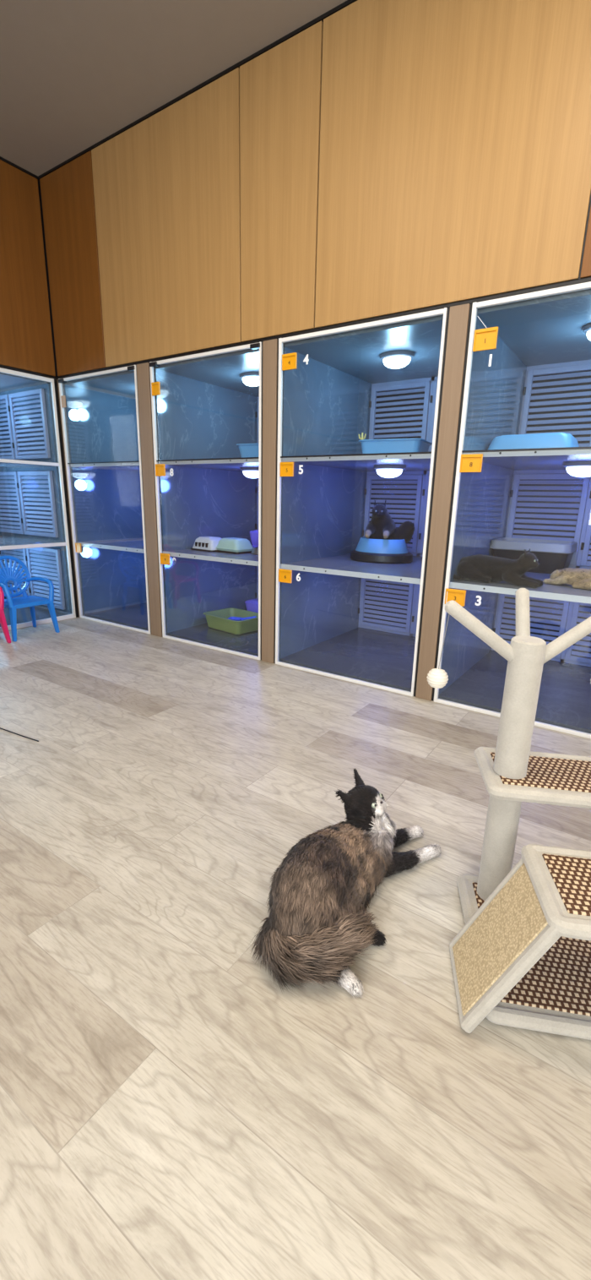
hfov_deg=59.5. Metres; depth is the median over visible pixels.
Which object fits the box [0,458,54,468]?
shelf
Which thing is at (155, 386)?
name plate
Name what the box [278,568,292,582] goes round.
name plate
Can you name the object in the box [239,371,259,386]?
dome lamp
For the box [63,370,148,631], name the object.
enclosure
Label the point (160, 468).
name plate
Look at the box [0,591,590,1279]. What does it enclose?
floor
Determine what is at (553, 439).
tray
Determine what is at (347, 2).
trim
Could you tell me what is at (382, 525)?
cat
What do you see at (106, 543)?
shelf
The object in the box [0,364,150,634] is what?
door frame
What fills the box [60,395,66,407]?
name plate
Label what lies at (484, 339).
name plate
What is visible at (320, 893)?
cat
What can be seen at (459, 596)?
name plate
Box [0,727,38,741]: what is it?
cable
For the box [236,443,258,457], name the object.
tray
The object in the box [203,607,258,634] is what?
tray
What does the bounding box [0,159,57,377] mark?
wall
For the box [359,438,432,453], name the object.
tray
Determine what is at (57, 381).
trim
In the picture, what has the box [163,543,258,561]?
shelf
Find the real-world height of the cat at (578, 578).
0.102 m
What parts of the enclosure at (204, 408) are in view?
panel, louvred door, louvred door, louvred door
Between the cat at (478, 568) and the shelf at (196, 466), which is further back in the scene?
the shelf at (196, 466)
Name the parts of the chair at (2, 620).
armrest, leg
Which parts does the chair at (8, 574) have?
armrest, leg, backrest, seat, leg, armrest, leg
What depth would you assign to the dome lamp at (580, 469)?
2.57 m
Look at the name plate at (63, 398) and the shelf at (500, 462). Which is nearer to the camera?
the shelf at (500, 462)
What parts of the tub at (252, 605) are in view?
raised panel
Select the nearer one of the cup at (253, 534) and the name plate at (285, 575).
the name plate at (285, 575)
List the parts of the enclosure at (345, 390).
panel, panel, louvred door, louvred door, panel, louvred door, louvred door, louvred door, louvred door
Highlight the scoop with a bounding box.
[228,615,256,620]
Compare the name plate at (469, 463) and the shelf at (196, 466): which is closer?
the name plate at (469, 463)
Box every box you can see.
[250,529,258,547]
[490,537,577,573]
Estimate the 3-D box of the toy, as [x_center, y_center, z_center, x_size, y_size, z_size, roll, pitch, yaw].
[0.428,-1.297,3.317,0.023,0.060,0.053,-10,19,-36]
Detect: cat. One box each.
[248,768,441,997]
[364,500,415,543]
[453,548,544,588]
[543,567,590,589]
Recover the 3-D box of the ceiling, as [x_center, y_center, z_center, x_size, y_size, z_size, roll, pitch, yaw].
[-0.522,-2.304,-0.098,6.800,0.120,5.200,11,18,33]
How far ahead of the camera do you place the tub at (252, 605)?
4.51 m
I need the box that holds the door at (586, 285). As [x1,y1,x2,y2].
[433,281,590,739]
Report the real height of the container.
0.098 m
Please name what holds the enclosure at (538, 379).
on the floor
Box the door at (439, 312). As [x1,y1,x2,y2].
[275,307,447,697]
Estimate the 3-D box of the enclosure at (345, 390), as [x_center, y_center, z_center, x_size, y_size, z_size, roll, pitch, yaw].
[0.622,-0.806,3.355,0.974,1.900,1.164,11,18,33]
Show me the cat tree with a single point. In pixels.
(521, 955)
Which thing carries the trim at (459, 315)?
attached to the wall at (383, 158)
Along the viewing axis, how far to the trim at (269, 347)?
3.13 m
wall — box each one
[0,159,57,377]
[38,0,590,376]
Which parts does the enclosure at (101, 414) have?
panel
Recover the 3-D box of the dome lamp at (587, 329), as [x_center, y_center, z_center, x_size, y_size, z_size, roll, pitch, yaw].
[1.468,-1.449,2.445,0.204,0.073,0.163,11,18,33]
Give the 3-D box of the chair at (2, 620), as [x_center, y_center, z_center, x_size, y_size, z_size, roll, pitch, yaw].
[-2.277,-0.252,3.590,0.354,0.581,0.368,11,18,33]
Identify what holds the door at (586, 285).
attached to the enclosure at (538, 379)
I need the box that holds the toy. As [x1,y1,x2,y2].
[359,432,366,440]
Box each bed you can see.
[350,536,413,563]
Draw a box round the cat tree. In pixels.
[426,588,590,1040]
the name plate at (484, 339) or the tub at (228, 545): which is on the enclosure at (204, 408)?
the tub at (228, 545)
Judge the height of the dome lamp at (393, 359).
0.073 m
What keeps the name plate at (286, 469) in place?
attached to the door at (439, 312)
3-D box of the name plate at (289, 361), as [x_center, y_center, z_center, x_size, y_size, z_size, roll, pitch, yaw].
[-0.034,-1.542,2.866,0.094,0.080,0.013,11,18,33]
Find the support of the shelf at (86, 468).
attached to the enclosure at (101, 414)
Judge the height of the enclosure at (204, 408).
1.900 m
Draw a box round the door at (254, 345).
[149,341,261,660]
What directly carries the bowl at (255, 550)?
on the enclosure at (204, 408)
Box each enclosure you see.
[0,372,72,626]
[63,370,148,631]
[154,348,259,656]
[278,315,443,691]
[438,288,590,733]
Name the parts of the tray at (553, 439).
raised panel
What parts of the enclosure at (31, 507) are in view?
louvred door, louvred door, louvred door, panel, louvred door, louvred door, louvred door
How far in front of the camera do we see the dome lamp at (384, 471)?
3.12 m
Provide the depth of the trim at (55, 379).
4.25 m
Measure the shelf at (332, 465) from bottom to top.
0.028 m
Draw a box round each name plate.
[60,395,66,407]
[75,542,81,553]
[151,381,160,396]
[154,463,165,476]
[160,552,170,565]
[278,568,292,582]
[279,462,294,476]
[282,352,297,370]
[444,588,466,606]
[459,453,483,472]
[473,315,498,351]
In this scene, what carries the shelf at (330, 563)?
attached to the enclosure at (345, 390)
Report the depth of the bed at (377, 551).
3.37 m
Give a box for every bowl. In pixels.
[250,546,258,555]
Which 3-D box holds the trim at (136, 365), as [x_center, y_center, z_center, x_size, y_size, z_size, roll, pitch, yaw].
[-1.035,-0.956,3.766,0.145,1.900,0.052,11,18,33]
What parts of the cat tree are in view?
wound cord, post, post, board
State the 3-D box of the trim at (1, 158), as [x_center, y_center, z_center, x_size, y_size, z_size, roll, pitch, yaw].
[-3.252,-2.787,1.700,0.016,0.014,5.000,11,18,33]
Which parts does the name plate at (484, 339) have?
plate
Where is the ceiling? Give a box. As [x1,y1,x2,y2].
[0,0,347,175]
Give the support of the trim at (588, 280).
attached to the wall at (383, 158)
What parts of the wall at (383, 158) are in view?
wood panel, wood panel, wood panel, wood panel, wood panel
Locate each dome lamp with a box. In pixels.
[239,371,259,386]
[240,467,258,478]
[373,464,406,478]
[380,350,414,368]
[562,460,590,477]
[582,322,590,340]
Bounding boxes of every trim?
[0,156,38,179]
[0,365,56,379]
[38,0,357,179]
[54,378,78,617]
[56,277,590,379]
[57,381,83,616]
[136,362,162,637]
[136,364,166,637]
[261,338,277,663]
[415,303,470,700]
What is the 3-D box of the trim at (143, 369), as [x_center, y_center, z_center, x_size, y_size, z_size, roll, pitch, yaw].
[-1.044,-0.953,3.754,0.117,1.900,0.042,11,18,33]
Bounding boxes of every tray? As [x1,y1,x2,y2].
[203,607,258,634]
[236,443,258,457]
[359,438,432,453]
[488,432,579,449]
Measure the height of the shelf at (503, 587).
0.028 m
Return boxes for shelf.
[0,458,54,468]
[0,534,62,545]
[80,465,139,471]
[81,538,143,549]
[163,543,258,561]
[165,462,258,471]
[282,553,422,578]
[290,458,430,471]
[451,571,590,597]
[482,454,590,470]
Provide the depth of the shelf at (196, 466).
3.66 m
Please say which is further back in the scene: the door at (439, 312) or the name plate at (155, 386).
the name plate at (155, 386)
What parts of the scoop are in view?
scoop handle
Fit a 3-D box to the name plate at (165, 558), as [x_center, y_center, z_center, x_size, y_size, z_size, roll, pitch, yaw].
[-0.947,-0.588,3.755,0.094,0.080,0.013,11,18,33]
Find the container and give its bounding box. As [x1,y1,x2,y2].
[190,536,222,551]
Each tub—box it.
[216,537,253,554]
[245,598,258,612]
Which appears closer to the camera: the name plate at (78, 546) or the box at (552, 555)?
the box at (552, 555)
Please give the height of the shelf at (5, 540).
0.028 m
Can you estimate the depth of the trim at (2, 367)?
3.85 m
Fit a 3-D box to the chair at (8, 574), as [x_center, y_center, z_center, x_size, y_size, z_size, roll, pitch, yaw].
[-2.071,-0.332,3.900,0.354,0.581,0.368,11,18,33]
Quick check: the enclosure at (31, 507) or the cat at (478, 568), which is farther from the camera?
the enclosure at (31, 507)
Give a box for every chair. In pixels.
[0,555,59,642]
[0,586,10,642]
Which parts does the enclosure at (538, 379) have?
panel, louvred door, panel, panel, louvred door, louvred door, louvred door, louvred door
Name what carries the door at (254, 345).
attached to the enclosure at (204, 408)
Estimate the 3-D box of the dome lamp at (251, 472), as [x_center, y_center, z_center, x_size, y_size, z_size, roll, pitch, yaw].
[-0.307,-1.212,3.757,0.204,0.073,0.163,11,18,33]
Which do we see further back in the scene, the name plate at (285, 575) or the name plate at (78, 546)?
the name plate at (78, 546)
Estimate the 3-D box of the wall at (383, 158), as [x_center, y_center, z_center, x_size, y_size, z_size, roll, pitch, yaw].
[0.900,-2.141,2.130,6.800,1.308,0.100,11,18,33]

